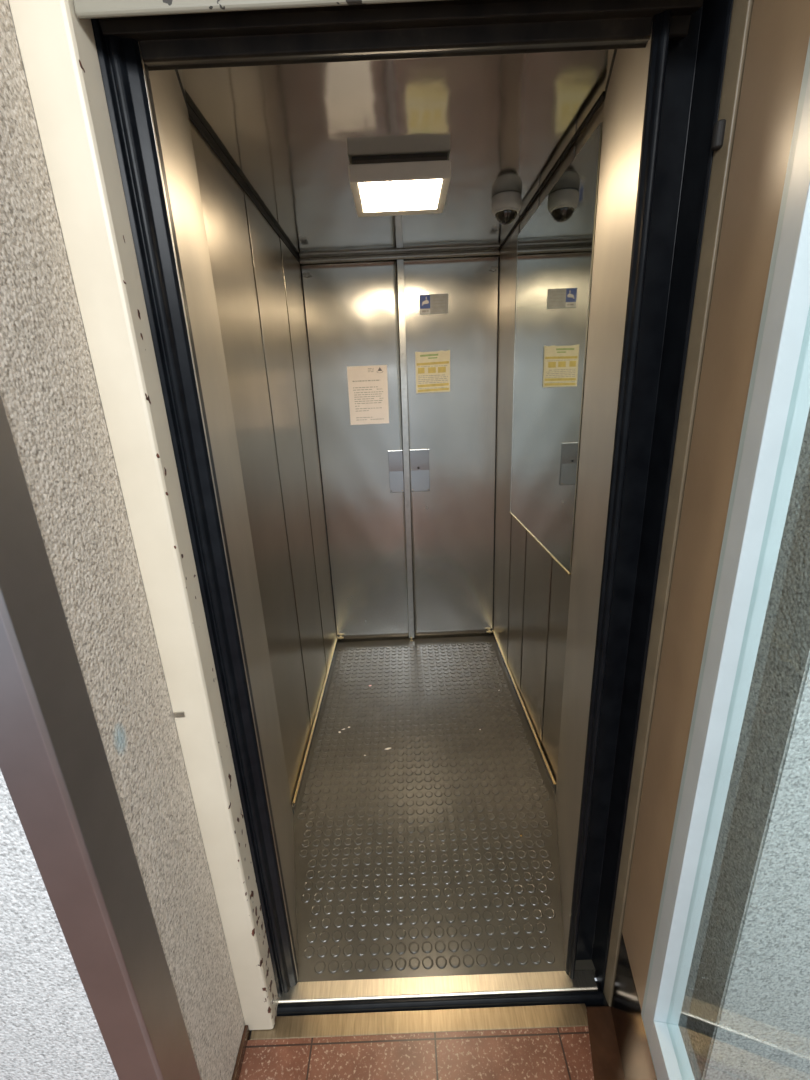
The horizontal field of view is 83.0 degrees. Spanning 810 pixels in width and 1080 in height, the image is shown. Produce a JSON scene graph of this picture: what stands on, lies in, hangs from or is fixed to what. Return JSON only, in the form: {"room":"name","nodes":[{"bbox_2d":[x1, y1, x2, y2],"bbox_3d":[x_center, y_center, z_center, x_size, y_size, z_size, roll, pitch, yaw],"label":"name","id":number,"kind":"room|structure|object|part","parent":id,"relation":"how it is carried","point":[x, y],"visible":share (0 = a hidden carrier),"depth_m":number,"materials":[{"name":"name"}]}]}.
{"room":"elevator lobby","nodes":[
{"label":"elevator lobby","id":0,"kind":"room"},
{"bbox_2d":[0,0,335,1079],"bbox_3d":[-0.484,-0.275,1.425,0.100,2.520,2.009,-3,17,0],"label":"wall","id":1,"kind":"structure","parent":0,"point":[49,392],"depth_m":0.77,"materials":[{"name":"grey paint"}]},
{"bbox_2d":[0,394,200,1079],"bbox_3d":[-0.452,0.019,0.497,0.066,2.509,0.076,-3,17,0],"label":"guard","id":2,"kind":"object","parent":1,"relation":"attached to","point":[55,769],"visible":1,"depth_m":0.58,"materials":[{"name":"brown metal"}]},
{"bbox_2d":[9,0,277,1029],"bbox_3d":[-0.394,-0.012,0.733,0.071,2.416,0.050,-3,17,0],"label":"trim","id":3,"kind":"structure","parent":1,"relation":"attached to","point":[58,50],"depth_m":0.67,"materials":[{"name":"beige paint"}]},
{"bbox_2d":[174,712,184,717],"bbox_3d":[-0.397,0.307,0.805,0.018,0.010,0.003,-3,17,0],"label":"strike plate","id":4,"kind":"object","parent":1,"relation":"attached to","point":[176,714],"visible":1,"depth_m":0.80,"materials":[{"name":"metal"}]},
{"bbox_2d":[231,1025,249,1079],"bbox_3d":[-0.366,1.164,0.985,0.009,0.028,0.170,-3,17,0],"label":"baseboard","id":5,"kind":"structure","parent":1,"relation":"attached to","point":[244,1040],"depth_m":1.02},
{"bbox_2d":[186,102,299,263],"bbox_3d":[-0.498,-1.115,1.545,0.032,0.021,1.236,-3,17,0],"label":"trim","id":6,"kind":"structure","parent":1,"relation":"attached to","point":[193,118],"depth_m":1.26,"materials":[{"name":"metal"}]},
{"bbox_2d":[73,0,439,18],"bbox_3d":[-0.017,-0.910,0.464,0.759,0.582,0.041,-3,17,0],"label":"trim","id":7,"kind":"structure","parent":1,"relation":"attached to","point":[84,9],"depth_m":0.53,"materials":[{"name":"paint"}]},
{"bbox_2d":[292,640,337,814],"bbox_3d":[-0.400,0.770,2.162,0.008,0.040,1.182,-3,17,0],"label":"baseboard","id":8,"kind":"structure","parent":1,"relation":"attached to","point":[302,777],"depth_m":1.90,"materials":[{"name":"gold metal"}]},
{"bbox_2d":[292,636,337,803],"bbox_3d":[-0.396,0.746,2.154,0.008,0.005,1.164,-3,17,0],"label":"strip","id":9,"kind":"object","parent":1,"relation":"attached to","point":[312,730],"visible":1,"depth_m":1.94,"materials":[{"name":"gold metal"}]},
{"bbox_2d":[277,991,603,1015],"bbox_3d":[0.080,1.119,1.101,0.793,0.027,0.015,-3,17,0],"label":"trim","id":10,"kind":"structure","parent":1,"relation":"attached to","point":[590,998],"depth_m":1.09,"materials":[{"name":"black paint"}]},
{"bbox_2d":[138,42,297,979],"bbox_3d":[-0.376,0.080,1.072,0.008,2.005,0.496,-7,18,-13],"label":"wall","id":11,"kind":"structure","parent":0,"point":[171,111],"depth_m":0.95,"materials":[{"name":"metal"}]},
{"bbox_2d":[175,70,186,105],"bbox_3d":[-0.420,-0.881,0.771,0.010,0.010,0.496,-7,18,-13],"label":"trim","id":12,"kind":"structure","parent":11,"relation":"attached to","point":[175,70],"depth_m":0.94,"materials":[{"name":"metal"}]},
{"bbox_2d":[91,18,298,996],"bbox_3d":[-0.333,0.227,0.865,0.052,1.876,0.058,-3,17,0],"label":"trim","id":13,"kind":"structure","parent":11,"relation":"attached to","point":[120,63],"depth_m":0.73,"materials":[{"name":"black paint"}]},
{"bbox_2d":[176,49,615,258],"bbox_3d":[-0.017,-1.104,1.353,0.974,0.030,1.660,-3,17,0],"label":"ceiling","id":14,"kind":"structure","parent":0,"point":[293,133],"depth_m":1.14,"materials":[{"name":"metal"}]},
{"bbox_2d":[349,156,450,216],"bbox_3d":[-0.016,-1.077,1.405,0.286,0.054,0.265,-3,17,0],"label":"ceiling lamp","id":15,"kind":"object","parent":14,"relation":"attached to","point":[404,186],"visible":1,"depth_m":1.32,"materials":[{"name":"white plastic"}]},
{"bbox_3d":[-0.017,-1.097,1.397,0.266,0.009,0.249,-3,17,0],"label":"plate","id":16,"kind":"part","parent":15,"relation":"part of","materials":[{"name":"black metal"}]},
{"bbox_2d":[359,179,441,211],"bbox_3d":[-0.015,-1.045,1.393,0.236,0.001,0.212,-3,17,0],"label":"diffuser","id":17,"kind":"object","parent":15,"relation":"attached to","point":[375,195],"depth_m":1.38,"materials":[{"name":"white plastic"}]},
{"bbox_2d":[491,191,521,224],"bbox_3d":[0.347,-1.130,1.570,0.101,0.081,0.101,-3,17,0],"label":"security camera","id":18,"kind":"object","parent":14,"relation":"attached to","point":[505,206],"visible":1,"depth_m":1.54,"materials":[{"name":"white plastic"}]},
{"bbox_2d":[300,254,499,641],"bbox_3d":[0.018,-0.373,2.442,0.976,2.018,0.026,-3,17,0],"label":"wall","id":19,"kind":"structure","parent":0,"point":[352,310],"depth_m":2.39,"materials":[{"name":"metal"}]},
{"bbox_2d":[300,266,336,634],"bbox_3d":[-0.447,-0.359,2.428,0.004,1.937,0.004,-3,17,0],"label":"trim","id":20,"kind":"structure","parent":19,"relation":"attached to","point":[300,266],"depth_m":2.38,"materials":[{"name":"metal"}]},
{"bbox_2d":[347,365,388,424],"bbox_3d":[-0.184,-0.731,2.312,0.202,0.281,0.001,-3,17,0],"label":"paper notice","id":21,"kind":"object","parent":19,"relation":"attached to","point":[367,385],"visible":1,"depth_m":2.31,"materials":[{"name":"white paper"}]},
{"bbox_2d":[388,450,403,492],"bbox_3d":[-0.047,-0.361,2.428,0.076,0.224,0.007,-3,17,0],"label":"cover plate","id":22,"kind":"object","parent":19,"relation":"attached to","point":[395,458],"visible":1,"depth_m":2.43,"materials":[{"name":"metal"}]},
{"bbox_2d":[300,250,499,263],"bbox_3d":[-0.025,-1.318,2.127,0.930,0.022,0.007,-3,17,0],"label":"trim","id":23,"kind":"structure","parent":19,"relation":"attached to","point":[479,252],"depth_m":2.13,"materials":[{"name":"metal"}]},
{"bbox_2d":[397,259,413,637],"bbox_3d":[0.009,-0.362,2.428,0.054,1.981,0.005,-3,17,0],"label":"strip","id":24,"kind":"object","parent":19,"relation":"attached to","point":[400,263],"visible":1,"depth_m":2.37,"materials":[{"name":"metal"}]},
{"bbox_2d":[410,449,429,491],"bbox_3d":[0.080,-0.367,2.427,0.101,0.224,0.007,-3,17,0],"label":"cover plate","id":25,"kind":"object","parent":19,"relation":"attached to","point":[419,459],"visible":1,"depth_m":2.43,"materials":[{"name":"metal"}]},
{"bbox_2d":[415,350,449,393],"bbox_3d":[0.140,-0.838,2.282,0.174,0.200,0.001,-3,17,0],"label":"notice","id":26,"kind":"object","parent":19,"relation":"attached to","point":[432,368],"visible":1,"depth_m":2.28,"materials":[{"name":"beige paper"}]},
{"bbox_2d":[419,294,447,314],"bbox_3d":[0.138,-1.129,2.191,0.139,0.086,0.002,-3,17,0],"label":"sign","id":27,"kind":"object","parent":19,"relation":"attached to","point":[430,303],"visible":1,"depth_m":2.19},
{"bbox_2d":[493,257,499,625],"bbox_3d":[0.481,-0.400,2.426,0.004,1.937,0.004,-3,17,0],"label":"trim","id":28,"kind":"structure","parent":19,"relation":"attached to","point":[499,257],"depth_m":2.37,"materials":[{"name":"metal"}]},
{"bbox_2d":[239,1026,593,1079],"bbox_3d":[0.071,1.634,-0.448,5.200,0.050,3.168,-3,17,0],"label":"floor","id":29,"kind":"structure","parent":0,"point":[557,1053],"depth_m":1.02,"materials":[{"name":"red tile"}]},
{"bbox_2d":[293,636,595,981],"bbox_3d":[0.071,0.850,1.951,0.974,0.033,1.688,-3,17,0],"label":"floor","id":30,"kind":"structure","parent":0,"point":[412,859],"depth_m":1.54,"materials":[{"name":"black rubber"}]},
{"bbox_2d":[494,101,604,782],"bbox_3d":[0.502,-0.228,1.882,0.024,2.033,1.186,-3,17,0],"label":"wall","id":31,"kind":"structure","parent":0,"point":[532,591],"depth_m":1.94,"materials":[{"name":"metal"}]},
{"bbox_2d":[492,630,555,784],"bbox_3d":[0.527,0.702,2.168,0.008,0.005,1.130,-3,17,0],"label":"strip","id":32,"kind":"object","parent":31,"relation":"attached to","point":[522,703],"visible":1,"depth_m":1.97,"materials":[{"name":"metal"}]},
{"bbox_2d":[493,633,555,793],"bbox_3d":[0.533,0.723,2.179,0.008,0.038,1.142,-3,17,0],"label":"baseboard","id":33,"kind":"structure","parent":31,"relation":"attached to","point":[521,706],"depth_m":1.95,"materials":[{"name":"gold metal"}]},
{"bbox_2d":[499,94,604,249],"bbox_3d":[0.445,-1.178,1.583,0.006,0.004,1.144,-3,17,0],"label":"trim","id":34,"kind":"structure","parent":31,"relation":"attached to","point":[602,96],"depth_m":1.32,"materials":[{"name":"metal"}]},
{"bbox_2d":[509,122,602,574],"bbox_3d":[0.471,-0.544,1.594,0.008,1.122,0.780,-3,17,0],"label":"wall mirror","id":35,"kind":"object","parent":31,"relation":"attached to","point":[555,247],"visible":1,"depth_m":1.45,"materials":[{"name":"clear glass"}]},
{"bbox_2d":[556,22,652,969],"bbox_3d":[0.431,0.038,1.089,0.008,2.005,0.541,2,18,15],"label":"wall","id":36,"kind":"structure","parent":0,"point":[625,99],"depth_m":0.95,"materials":[{"name":"metal"}]},
{"bbox_2d":[99,0,703,70],"bbox_3d":[-0.005,-0.687,0.596,0.752,0.080,0.073,-3,17,0],"label":"trim","id":37,"kind":"structure","parent":36,"relation":"attached to","point":[442,28],"depth_m":0.59,"materials":[{"name":"black paint"}]},
{"bbox_2d":[586,1006,624,1079],"bbox_3d":[0.438,1.155,0.942,0.093,0.003,0.326,1,18,12],"label":"trim","id":38,"kind":"structure","parent":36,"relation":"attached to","point":[605,1054],"depth_m":1.02,"materials":[{"name":"brown wood"}]},
{"bbox_2d":[605,49,616,96],"bbox_3d":[0.388,-0.923,0.788,0.010,0.010,0.541,2,18,15],"label":"trim","id":39,"kind":"structure","parent":36,"relation":"attached to","point":[616,49],"depth_m":0.95,"materials":[{"name":"metal"}]},
{"bbox_2d":[566,0,732,991],"bbox_3d":[0.399,0.175,0.858,0.080,1.916,0.076,-3,17,0],"label":"trim","id":40,"kind":"structure","parent":36,"relation":"attached to","point":[685,81],"depth_m":0.74,"materials":[{"name":"black paint"}]},
{"bbox_2d":[611,0,809,1079],"bbox_3d":[0.392,0.252,0.409,0.053,2.034,0.828,0,18,9],"label":"door","id":41,"kind":"structure","parent":40,"relation":"attached to","point":[753,405],"depth_m":0.59,"materials":[{"name":"beige paint"}]},
{"bbox_3d":[0.429,1.102,0.661,0.036,0.259,0.800,1,18,10],"label":"kick plate","id":42,"kind":"part","parent":41,"relation":"part of","materials":[{"name":"metal"}]},
{"bbox_2d":[678,408,809,1079],"bbox_3d":[0.600,-0.093,0.687,0.100,2.520,0.247,-3,17,0],"label":"wall","id":43,"kind":"structure","parent":0,"point":[783,654],"depth_m":0.74,"materials":[{"name":"grey paint"}]},
{"bbox_2d":[703,659,809,1079],"bbox_3d":[1.575,-0.120,0.636,2.045,2.520,0.150,-3,17,0],"label":"wall","id":44,"kind":"structure","parent":0,"point":[762,1032],"depth_m":0.82,"materials":[{"name":"white paint"}]},
{"bbox_2d":[248,981,608,1039],"bbox_3d":[0.054,1.163,1.111,1.240,0.060,0.088,-3,17,0],"label":"trim","id":45,"kind":"structure","parent":44,"relation":"attached to","point":[598,987],"depth_m":1.10,"materials":[{"name":"black metal"}]},
{"bbox_2d":[250,1003,587,1039],"bbox_3d":[0.035,1.136,1.076,0.790,0.014,0.040,-3,17,0],"label":"plate","id":46,"kind":"object","parent":45,"relation":"on","point":[558,1015],"visible":0.8,"depth_m":1.07,"materials":[{"name":"gold metal"}]},
{"bbox_2d":[278,970,597,1003],"bbox_3d":[0.076,1.107,1.126,0.780,0.028,0.040,-3,17,0],"label":"plate","id":47,"kind":"object","parent":45,"relation":"on","point":[551,981],"visible":0.82,"depth_m":1.12,"materials":[{"name":"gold metal"}]},
{"bbox_2d":[603,0,753,1005],"bbox_3d":[0.514,-0.065,0.770,0.170,2.416,0.103,-3,17,0],"label":"trim","id":48,"kind":"structure","parent":44,"relation":"attached to","point":[741,15],"depth_m":0.69,"materials":[{"name":"beige paint"}]}
]}

